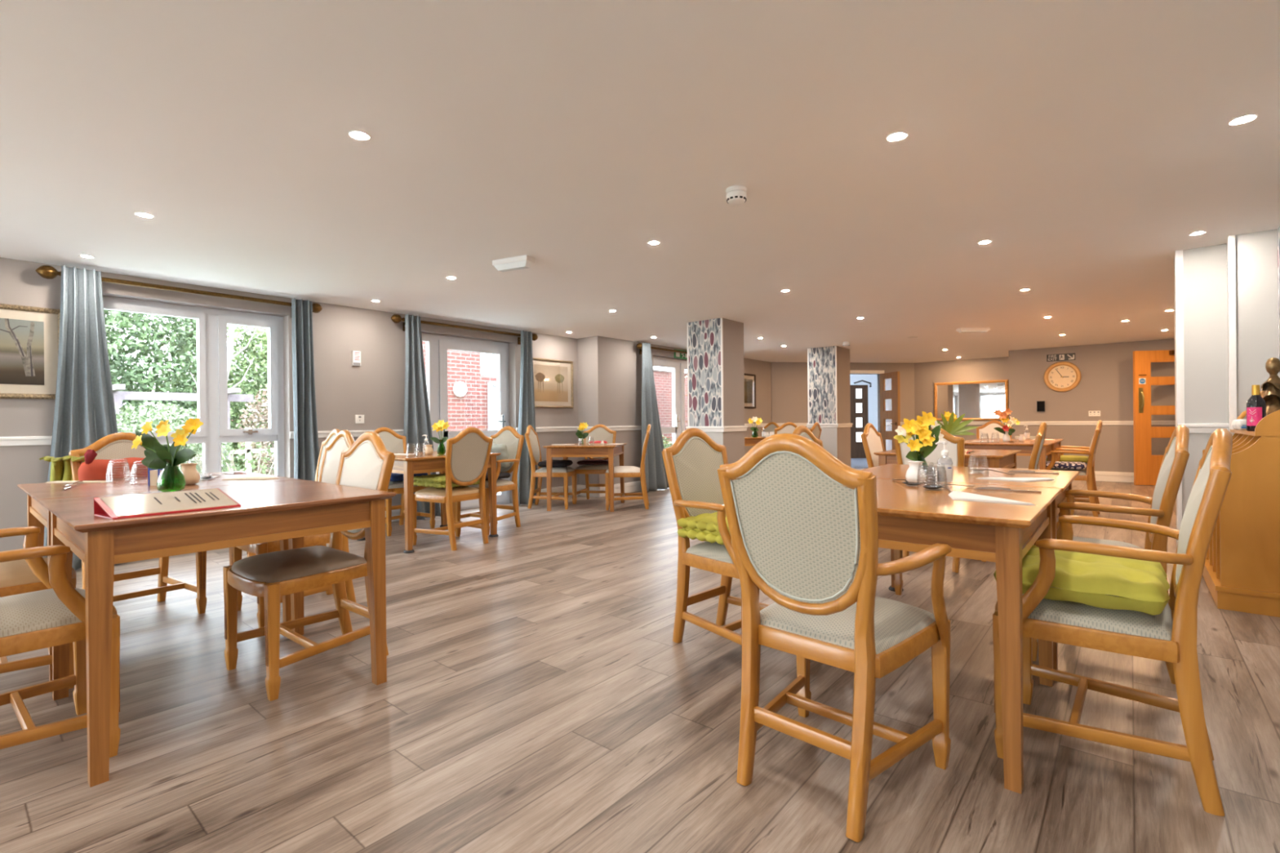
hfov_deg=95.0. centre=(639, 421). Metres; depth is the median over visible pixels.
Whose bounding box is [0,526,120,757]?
armchair
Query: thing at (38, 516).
dining table
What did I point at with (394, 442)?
armchair
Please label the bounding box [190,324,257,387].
birch tree
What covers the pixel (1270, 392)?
bronze statue
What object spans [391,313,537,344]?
pole
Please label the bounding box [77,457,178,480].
cushion
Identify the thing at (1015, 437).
stack
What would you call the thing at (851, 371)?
trim
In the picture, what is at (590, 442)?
cushion
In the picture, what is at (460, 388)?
lamp
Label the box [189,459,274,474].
lawn
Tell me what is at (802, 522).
armchair
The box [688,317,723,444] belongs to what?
wall
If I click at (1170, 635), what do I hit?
armchair
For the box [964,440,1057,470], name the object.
dining table
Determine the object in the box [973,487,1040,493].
table knife
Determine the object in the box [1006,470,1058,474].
table knife
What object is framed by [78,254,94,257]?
recessed light
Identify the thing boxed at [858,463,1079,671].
dining table
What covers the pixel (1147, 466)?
door
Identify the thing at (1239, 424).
packet
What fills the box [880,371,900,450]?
door
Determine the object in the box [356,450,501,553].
dining table
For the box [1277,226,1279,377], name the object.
wall
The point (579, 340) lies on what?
wall
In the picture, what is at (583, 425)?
bunch
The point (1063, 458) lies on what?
seat cushion
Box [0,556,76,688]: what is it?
dining chair
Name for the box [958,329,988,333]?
diffuser
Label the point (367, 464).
dining chair
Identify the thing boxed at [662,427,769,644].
armchair
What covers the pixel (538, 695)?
floor
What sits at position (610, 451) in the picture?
dining table
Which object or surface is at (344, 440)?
dining chair
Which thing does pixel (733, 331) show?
wall pillar
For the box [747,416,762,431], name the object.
bunch
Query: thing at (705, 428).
trim
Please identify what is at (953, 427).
arrangement
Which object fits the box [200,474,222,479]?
spoon
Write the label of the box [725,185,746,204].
smoke detector
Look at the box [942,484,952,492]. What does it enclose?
fork
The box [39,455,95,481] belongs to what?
folded throw
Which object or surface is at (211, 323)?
window
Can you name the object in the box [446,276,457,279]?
recessed light
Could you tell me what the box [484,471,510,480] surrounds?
seat cushion
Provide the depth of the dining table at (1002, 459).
4.55 m
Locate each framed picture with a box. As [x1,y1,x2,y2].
[0,303,60,399]
[533,357,573,408]
[743,373,755,408]
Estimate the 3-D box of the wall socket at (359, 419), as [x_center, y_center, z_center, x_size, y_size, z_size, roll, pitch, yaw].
[-2.801,-0.022,5.858,0.012,0.086,0.090,-1,0,40]
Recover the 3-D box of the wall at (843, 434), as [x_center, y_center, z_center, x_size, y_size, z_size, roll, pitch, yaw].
[3.111,-0.098,9.614,0.472,2.186,0.580,-1,0,40]
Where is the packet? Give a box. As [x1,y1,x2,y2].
[1231,418,1246,430]
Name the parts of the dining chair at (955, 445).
leg, backrest frame, backrest panel, leg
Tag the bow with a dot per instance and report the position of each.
(90, 455)
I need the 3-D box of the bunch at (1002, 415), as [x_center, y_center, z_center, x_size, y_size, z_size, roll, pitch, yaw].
[4.202,0.037,6.693,0.306,0.372,0.097,-1,0,-10]
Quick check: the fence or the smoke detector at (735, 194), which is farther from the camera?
the fence
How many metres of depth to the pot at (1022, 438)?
6.80 m
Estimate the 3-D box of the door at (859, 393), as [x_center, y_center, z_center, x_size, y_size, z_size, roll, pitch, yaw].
[5.752,-0.059,15.210,0.490,2.042,0.318,-1,0,-5]
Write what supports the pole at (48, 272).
attached to the wall at (375, 389)
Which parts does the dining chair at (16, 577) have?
seat, seat frame, leg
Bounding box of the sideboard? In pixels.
[1202,409,1279,617]
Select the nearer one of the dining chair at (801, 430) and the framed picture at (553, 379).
the dining chair at (801, 430)
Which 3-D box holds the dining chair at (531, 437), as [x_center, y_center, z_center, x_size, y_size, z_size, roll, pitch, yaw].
[-1.082,0.542,7.115,0.552,0.993,0.487,-1,0,5]
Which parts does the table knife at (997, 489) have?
blade, handle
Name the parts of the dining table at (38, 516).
leg, apron rail, leg, leg, leg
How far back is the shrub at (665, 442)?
13.42 m
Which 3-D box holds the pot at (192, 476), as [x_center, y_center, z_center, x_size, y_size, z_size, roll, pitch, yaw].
[-2.097,0.245,2.724,0.085,0.098,0.084,-1,0,40]
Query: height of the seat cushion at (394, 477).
0.074 m
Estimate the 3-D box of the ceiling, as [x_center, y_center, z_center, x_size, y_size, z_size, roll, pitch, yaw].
[1.023,-1.221,4.742,8.100,0.100,18.200,-1,0,40]
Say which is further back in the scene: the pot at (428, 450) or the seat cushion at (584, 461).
the seat cushion at (584, 461)
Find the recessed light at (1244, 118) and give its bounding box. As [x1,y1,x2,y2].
[1227,113,1257,124]
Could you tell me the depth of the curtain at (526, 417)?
7.25 m
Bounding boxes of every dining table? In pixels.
[17,471,302,692]
[38,480,395,787]
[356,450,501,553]
[542,443,626,511]
[741,478,1062,794]
[744,435,765,445]
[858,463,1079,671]
[873,448,1021,468]
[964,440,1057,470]
[972,438,1063,454]
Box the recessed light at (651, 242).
[647,240,660,244]
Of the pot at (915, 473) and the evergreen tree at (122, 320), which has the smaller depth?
the pot at (915, 473)
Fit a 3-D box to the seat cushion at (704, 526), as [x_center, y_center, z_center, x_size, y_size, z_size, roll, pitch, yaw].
[0.453,0.479,2.663,0.448,0.113,0.428,-1,0,-44]
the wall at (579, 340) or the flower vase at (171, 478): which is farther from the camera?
the wall at (579, 340)
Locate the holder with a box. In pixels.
[147,467,163,485]
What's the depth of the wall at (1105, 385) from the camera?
9.37 m
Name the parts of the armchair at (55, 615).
armrest, armrest, seat, seat frame, leg, leg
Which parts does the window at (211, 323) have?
handle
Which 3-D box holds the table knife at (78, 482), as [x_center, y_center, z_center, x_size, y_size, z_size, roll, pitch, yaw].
[-2.660,0.294,2.756,0.012,0.018,0.213,-1,0,-26]
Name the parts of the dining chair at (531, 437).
leg, backrest frame, backrest panel, leg, seat frame, seat, leg, leg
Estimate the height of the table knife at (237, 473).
0.018 m
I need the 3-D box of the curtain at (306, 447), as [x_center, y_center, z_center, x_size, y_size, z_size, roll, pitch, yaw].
[-3.034,-0.030,5.344,0.134,2.143,0.275,-1,0,40]
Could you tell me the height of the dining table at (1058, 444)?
0.750 m
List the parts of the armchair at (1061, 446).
armrest, armrest, leg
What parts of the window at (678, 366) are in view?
door rail, handle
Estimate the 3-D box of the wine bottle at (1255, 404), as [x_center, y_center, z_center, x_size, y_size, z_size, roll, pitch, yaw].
[3.500,-0.076,3.329,0.078,0.263,0.080,-1,0,40]
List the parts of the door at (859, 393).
pane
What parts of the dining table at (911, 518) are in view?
leg, apron rail, leg, leg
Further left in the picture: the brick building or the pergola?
the pergola
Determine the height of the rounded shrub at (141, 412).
1.669 m
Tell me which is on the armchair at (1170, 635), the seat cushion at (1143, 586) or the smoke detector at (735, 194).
the seat cushion at (1143, 586)
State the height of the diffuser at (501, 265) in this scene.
0.035 m
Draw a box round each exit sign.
[674,349,687,359]
[1046,352,1075,361]
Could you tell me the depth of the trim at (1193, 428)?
4.04 m
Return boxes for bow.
[84,448,97,464]
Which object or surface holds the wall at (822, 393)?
attached to the wall at (843, 434)
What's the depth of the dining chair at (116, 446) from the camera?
3.24 m
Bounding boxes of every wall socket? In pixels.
[355,414,364,423]
[1088,410,1100,416]
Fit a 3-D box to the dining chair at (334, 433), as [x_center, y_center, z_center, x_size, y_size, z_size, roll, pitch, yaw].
[-2.387,0.554,4.083,0.487,0.993,0.552,-1,0,45]
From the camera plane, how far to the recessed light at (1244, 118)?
2.29 m
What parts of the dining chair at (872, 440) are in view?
leg, backrest panel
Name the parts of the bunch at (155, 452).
stem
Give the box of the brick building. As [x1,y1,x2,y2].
[422,341,688,445]
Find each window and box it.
[102,295,284,476]
[421,333,510,511]
[653,355,687,444]
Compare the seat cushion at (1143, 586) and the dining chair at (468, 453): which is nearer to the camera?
the seat cushion at (1143, 586)
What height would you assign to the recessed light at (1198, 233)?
0.008 m
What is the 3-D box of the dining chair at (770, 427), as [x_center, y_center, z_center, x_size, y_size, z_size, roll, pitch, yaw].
[2.199,0.511,10.403,0.552,0.993,0.487,-1,0,-40]
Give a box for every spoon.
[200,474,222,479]
[892,479,919,485]
[922,484,974,488]
[969,469,1014,475]
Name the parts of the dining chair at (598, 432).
leg, leg, seat frame, seat, backrest panel, backrest frame, leg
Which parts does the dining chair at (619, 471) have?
leg, seat, seat frame, leg, backrest frame, leg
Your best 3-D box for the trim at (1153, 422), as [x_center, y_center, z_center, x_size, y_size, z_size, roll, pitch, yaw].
[3.976,0.059,10.112,9.209,0.065,4.108,-1,0,-2]
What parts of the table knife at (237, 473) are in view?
blade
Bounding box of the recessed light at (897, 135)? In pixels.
[886,131,907,141]
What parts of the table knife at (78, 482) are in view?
blade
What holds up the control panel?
attached to the wall at (1105, 385)
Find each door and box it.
[849,379,871,457]
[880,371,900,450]
[1133,350,1175,485]
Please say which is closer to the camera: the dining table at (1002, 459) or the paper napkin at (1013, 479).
the paper napkin at (1013, 479)
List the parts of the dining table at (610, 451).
leg, leg, apron rail, leg, leg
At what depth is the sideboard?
3.04 m
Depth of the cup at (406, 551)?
4.64 m
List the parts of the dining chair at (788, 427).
backrest panel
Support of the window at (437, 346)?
in the wall at (375, 389)
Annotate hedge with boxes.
[111,357,272,466]
[147,317,274,471]
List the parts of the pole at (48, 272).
rod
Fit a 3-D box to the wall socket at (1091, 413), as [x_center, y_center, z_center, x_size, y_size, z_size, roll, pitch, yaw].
[7.265,-0.124,9.368,0.150,0.086,0.012,-1,0,40]
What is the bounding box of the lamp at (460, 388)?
[453,381,466,396]
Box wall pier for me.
[1173,229,1279,547]
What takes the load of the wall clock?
attached to the wall at (1105, 385)
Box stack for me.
[1014,435,1035,439]
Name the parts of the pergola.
post, post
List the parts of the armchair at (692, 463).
leg, backrest frame, backrest panel, armrest, seat, seat frame, leg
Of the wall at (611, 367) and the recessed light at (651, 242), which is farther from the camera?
the wall at (611, 367)
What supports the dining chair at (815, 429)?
on the floor
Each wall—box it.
[0,257,578,551]
[577,337,583,484]
[582,336,771,484]
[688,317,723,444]
[771,362,915,450]
[808,346,837,458]
[836,346,850,466]
[849,373,877,431]
[914,356,1008,440]
[1008,338,1175,472]
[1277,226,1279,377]
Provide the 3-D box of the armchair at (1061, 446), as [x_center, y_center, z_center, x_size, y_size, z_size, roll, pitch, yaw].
[5.009,0.484,6.790,0.561,0.993,0.587,-1,0,40]
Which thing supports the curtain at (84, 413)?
hanging from the pole at (48, 272)
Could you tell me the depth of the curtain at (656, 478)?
8.52 m
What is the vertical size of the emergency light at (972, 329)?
0.050 m
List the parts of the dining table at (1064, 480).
leg, leg, apron rail, leg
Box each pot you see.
[180,462,199,484]
[424,444,433,454]
[905,461,925,483]
[1018,434,1025,441]
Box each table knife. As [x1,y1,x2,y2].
[61,484,77,490]
[62,480,83,487]
[222,471,247,475]
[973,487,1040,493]
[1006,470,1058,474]
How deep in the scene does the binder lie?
1.87 m
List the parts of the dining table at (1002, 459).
leg, leg, apron rail, leg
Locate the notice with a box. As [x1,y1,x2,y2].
[351,351,360,365]
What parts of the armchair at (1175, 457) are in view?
leg, seat, armrest, armrest, leg, backrest panel, backrest frame, leg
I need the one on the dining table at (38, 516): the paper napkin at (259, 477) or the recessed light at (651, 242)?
the paper napkin at (259, 477)
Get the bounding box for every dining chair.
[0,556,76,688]
[68,432,207,613]
[222,431,395,701]
[231,430,356,627]
[246,429,340,557]
[413,426,493,551]
[524,425,575,509]
[574,424,616,503]
[604,424,650,510]
[744,422,779,454]
[773,422,797,434]
[792,425,902,595]
[809,422,822,439]
[860,422,884,467]
[893,426,986,573]
[976,420,1012,439]
[1028,422,1046,469]
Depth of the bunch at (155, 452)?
2.44 m
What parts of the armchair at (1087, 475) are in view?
seat, armrest, armrest, seat frame, leg, leg, backrest frame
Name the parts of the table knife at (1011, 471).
blade, handle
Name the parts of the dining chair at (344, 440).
leg, leg, seat frame, leg, backrest panel, backrest frame, leg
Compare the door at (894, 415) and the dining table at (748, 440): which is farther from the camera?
the door at (894, 415)
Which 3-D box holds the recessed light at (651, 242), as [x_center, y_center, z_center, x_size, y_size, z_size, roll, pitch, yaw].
[0.090,-1.160,3.808,0.082,0.008,0.082,-1,0,40]
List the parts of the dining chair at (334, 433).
leg, leg, backrest panel, backrest frame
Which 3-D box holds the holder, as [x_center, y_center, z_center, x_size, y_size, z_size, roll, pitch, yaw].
[-2.192,0.252,2.718,0.121,0.085,0.070,-1,0,0]
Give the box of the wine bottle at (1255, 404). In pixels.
[1246,384,1266,431]
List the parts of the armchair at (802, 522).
leg, backrest panel, backrest frame, leg, seat, seat frame, leg, armrest, leg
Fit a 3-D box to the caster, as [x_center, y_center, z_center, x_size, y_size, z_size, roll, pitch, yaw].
[1.533,1.001,3.511,0.084,0.018,0.083,-1,0,40]
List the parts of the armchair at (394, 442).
leg, backrest frame, backrest panel, seat, leg, seat frame, leg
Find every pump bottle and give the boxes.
[422,435,427,452]
[760,426,765,436]
[935,440,953,482]
[1023,425,1030,438]
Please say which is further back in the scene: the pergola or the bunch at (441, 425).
the pergola
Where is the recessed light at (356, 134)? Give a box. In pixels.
[348,129,370,140]
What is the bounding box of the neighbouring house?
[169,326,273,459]
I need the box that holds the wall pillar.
[722,317,744,463]
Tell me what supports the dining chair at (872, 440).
on the floor
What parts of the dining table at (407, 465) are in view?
leg, apron rail, leg, leg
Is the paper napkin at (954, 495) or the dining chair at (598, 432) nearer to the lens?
the paper napkin at (954, 495)
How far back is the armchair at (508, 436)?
5.70 m
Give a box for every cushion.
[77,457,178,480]
[390,472,427,481]
[413,473,479,488]
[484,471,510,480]
[490,443,511,467]
[577,459,608,464]
[589,440,608,459]
[677,511,730,545]
[993,545,1169,615]
[1045,455,1088,463]
[1045,461,1087,469]
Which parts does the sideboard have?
panel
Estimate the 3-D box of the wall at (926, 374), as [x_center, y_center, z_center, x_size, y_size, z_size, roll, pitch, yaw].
[6.505,-0.130,11.670,2.000,2.186,0.150,-1,0,40]
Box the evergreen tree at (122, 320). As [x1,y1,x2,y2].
[103,309,197,448]
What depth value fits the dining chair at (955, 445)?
3.92 m
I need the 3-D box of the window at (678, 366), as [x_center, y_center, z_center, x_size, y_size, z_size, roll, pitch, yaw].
[0.652,0.003,9.573,0.164,2.030,1.680,-1,0,40]
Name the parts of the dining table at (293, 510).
leg, leg, apron rail, leg, leg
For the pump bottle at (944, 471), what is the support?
on the dining table at (911, 518)
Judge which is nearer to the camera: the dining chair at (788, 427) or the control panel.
the dining chair at (788, 427)
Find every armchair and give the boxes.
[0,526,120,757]
[373,426,435,536]
[452,426,524,535]
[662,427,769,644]
[717,433,951,842]
[992,428,1232,816]
[1032,425,1189,684]
[1045,420,1102,517]
[1054,420,1102,504]
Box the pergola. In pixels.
[111,383,253,468]
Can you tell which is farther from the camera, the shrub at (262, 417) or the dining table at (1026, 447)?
the shrub at (262, 417)
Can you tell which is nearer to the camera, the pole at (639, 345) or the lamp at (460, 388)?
the pole at (639, 345)
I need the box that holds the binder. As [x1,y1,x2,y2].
[93,488,240,519]
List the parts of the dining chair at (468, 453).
leg, seat, seat frame, leg, leg, backrest panel, backrest frame, leg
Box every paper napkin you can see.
[44,480,111,483]
[222,475,278,479]
[394,453,415,455]
[948,490,1035,505]
[977,477,1053,482]
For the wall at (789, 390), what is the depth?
11.85 m
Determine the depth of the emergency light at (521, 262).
4.13 m
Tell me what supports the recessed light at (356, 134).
in the ceiling
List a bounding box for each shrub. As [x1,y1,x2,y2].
[115,400,235,473]
[186,441,274,475]
[235,384,274,475]
[662,435,672,448]
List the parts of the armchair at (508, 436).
leg, leg, seat, seat frame, backrest panel, backrest frame, armrest, leg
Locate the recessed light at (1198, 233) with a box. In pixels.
[1189,231,1206,235]
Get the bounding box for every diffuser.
[493,260,533,271]
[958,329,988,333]
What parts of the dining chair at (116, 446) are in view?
leg, backrest frame, backrest panel, leg, leg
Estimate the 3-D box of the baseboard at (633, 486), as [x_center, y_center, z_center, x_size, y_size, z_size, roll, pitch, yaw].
[-2.407,0.972,6.006,0.411,0.150,15.310,-1,0,40]
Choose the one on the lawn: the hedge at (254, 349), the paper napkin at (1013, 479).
the hedge at (254, 349)
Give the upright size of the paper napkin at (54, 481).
0.005 m
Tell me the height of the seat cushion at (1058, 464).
0.065 m
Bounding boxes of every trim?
[0,426,593,446]
[606,420,1175,431]
[685,317,747,431]
[806,346,853,427]
[849,369,884,432]
[1174,235,1236,529]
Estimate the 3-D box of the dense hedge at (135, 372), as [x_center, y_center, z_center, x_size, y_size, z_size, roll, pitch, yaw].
[-12.316,-0.112,15.653,2.562,3.914,13.078,-1,0,40]
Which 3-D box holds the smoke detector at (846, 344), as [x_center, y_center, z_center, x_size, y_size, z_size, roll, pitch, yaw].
[3.095,-1.155,8.794,0.104,0.071,0.104,-1,0,40]
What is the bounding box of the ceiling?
[0,0,1279,363]
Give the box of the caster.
[888,585,903,591]
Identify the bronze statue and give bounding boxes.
[1260,357,1279,415]
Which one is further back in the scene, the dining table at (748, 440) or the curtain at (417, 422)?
the dining table at (748, 440)
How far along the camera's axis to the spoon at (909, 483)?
2.42 m
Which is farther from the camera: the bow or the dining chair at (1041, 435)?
the dining chair at (1041, 435)
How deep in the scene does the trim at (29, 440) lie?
4.17 m
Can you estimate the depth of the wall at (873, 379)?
16.82 m
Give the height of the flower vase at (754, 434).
0.142 m
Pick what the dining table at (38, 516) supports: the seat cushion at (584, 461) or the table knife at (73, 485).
the table knife at (73, 485)
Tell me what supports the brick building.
on the lawn
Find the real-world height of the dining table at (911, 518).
0.750 m
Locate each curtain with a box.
[44,265,119,570]
[291,297,319,481]
[403,314,440,522]
[517,330,537,506]
[641,342,669,492]
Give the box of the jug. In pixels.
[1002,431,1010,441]
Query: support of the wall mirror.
attached to the wall at (926, 374)
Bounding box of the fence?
[178,427,274,471]
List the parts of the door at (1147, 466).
handle, notice plate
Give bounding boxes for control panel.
[1036,400,1044,411]
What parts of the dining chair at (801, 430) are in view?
backrest panel, backrest frame, leg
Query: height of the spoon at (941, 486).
0.018 m
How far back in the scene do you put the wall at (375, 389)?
5.62 m
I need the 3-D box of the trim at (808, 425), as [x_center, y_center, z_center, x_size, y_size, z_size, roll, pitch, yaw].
[3.106,-0.545,9.614,0.532,1.291,0.640,-1,0,40]
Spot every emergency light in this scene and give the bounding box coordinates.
[492,254,535,271]
[956,327,990,333]
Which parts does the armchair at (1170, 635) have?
leg, leg, seat frame, seat, armrest, armrest, leg, backrest panel, leg, backrest frame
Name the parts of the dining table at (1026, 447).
apron rail, leg, leg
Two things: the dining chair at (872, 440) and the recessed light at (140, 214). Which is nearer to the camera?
the recessed light at (140, 214)
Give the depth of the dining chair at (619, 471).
6.80 m
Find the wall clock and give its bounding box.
[1044,361,1081,391]
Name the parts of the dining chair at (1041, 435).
leg, backrest panel, backrest frame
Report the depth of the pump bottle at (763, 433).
9.19 m
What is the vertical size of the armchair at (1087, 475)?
0.993 m
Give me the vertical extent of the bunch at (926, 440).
0.297 m
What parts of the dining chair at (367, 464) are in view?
leg, leg, seat frame, seat, leg, backrest panel, backrest frame, leg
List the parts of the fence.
rail, post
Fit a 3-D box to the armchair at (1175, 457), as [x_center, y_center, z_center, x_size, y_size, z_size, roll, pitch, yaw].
[1.978,0.513,2.512,0.561,0.993,0.587,-1,0,38]
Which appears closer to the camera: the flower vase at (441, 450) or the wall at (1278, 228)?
the wall at (1278, 228)
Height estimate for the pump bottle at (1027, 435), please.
0.183 m
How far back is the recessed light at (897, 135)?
2.40 m
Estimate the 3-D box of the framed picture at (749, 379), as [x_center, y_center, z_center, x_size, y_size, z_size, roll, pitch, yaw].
[2.016,-0.570,10.989,0.032,0.650,0.610,-1,0,40]
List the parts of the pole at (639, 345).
rod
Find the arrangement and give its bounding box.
[936,411,978,435]
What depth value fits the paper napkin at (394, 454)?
5.13 m
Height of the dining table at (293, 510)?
0.750 m
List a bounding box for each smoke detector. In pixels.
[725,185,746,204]
[842,341,849,346]
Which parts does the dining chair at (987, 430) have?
leg, backrest panel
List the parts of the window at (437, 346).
door rail, handle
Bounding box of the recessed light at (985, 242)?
[977,240,991,244]
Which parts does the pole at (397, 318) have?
rod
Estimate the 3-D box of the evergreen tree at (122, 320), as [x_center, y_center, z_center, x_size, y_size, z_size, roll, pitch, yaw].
[-11.299,-1.732,12.129,3.962,6.068,3.404,-1,0,-42]
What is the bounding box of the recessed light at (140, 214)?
[134,212,154,217]
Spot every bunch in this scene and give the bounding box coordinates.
[131,417,203,469]
[429,419,449,443]
[575,422,588,444]
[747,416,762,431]
[893,411,943,461]
[992,408,1020,435]
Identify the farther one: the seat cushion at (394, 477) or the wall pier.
the seat cushion at (394, 477)
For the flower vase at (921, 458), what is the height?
0.127 m
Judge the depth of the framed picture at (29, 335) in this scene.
4.09 m
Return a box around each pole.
[35,264,322,312]
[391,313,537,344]
[636,342,687,354]
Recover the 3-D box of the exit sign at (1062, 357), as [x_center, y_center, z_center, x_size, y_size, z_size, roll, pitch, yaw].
[6.927,-1.053,9.645,0.384,0.116,0.008,-1,0,40]
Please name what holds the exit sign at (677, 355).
attached to the wall at (611, 367)
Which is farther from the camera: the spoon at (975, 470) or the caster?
the caster
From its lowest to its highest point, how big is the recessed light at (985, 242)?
0.008 m
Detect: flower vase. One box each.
[156,458,186,492]
[436,439,445,454]
[751,428,758,437]
[915,450,928,478]
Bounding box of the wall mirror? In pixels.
[933,379,1008,420]
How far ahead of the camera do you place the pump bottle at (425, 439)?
5.14 m
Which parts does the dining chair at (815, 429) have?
backrest panel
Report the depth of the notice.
5.82 m
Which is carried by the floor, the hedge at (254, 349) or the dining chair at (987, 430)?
the dining chair at (987, 430)
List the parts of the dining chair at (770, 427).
backrest panel, backrest frame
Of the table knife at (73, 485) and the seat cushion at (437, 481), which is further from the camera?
the seat cushion at (437, 481)
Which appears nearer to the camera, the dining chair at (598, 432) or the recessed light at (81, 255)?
the recessed light at (81, 255)
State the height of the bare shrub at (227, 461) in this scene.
0.974 m
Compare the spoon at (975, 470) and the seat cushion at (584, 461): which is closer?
the spoon at (975, 470)
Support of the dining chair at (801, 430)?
on the floor
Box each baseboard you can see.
[385,480,641,521]
[1021,468,1133,483]
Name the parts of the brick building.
pane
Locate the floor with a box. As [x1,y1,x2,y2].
[0,457,1279,852]
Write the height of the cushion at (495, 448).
0.234 m

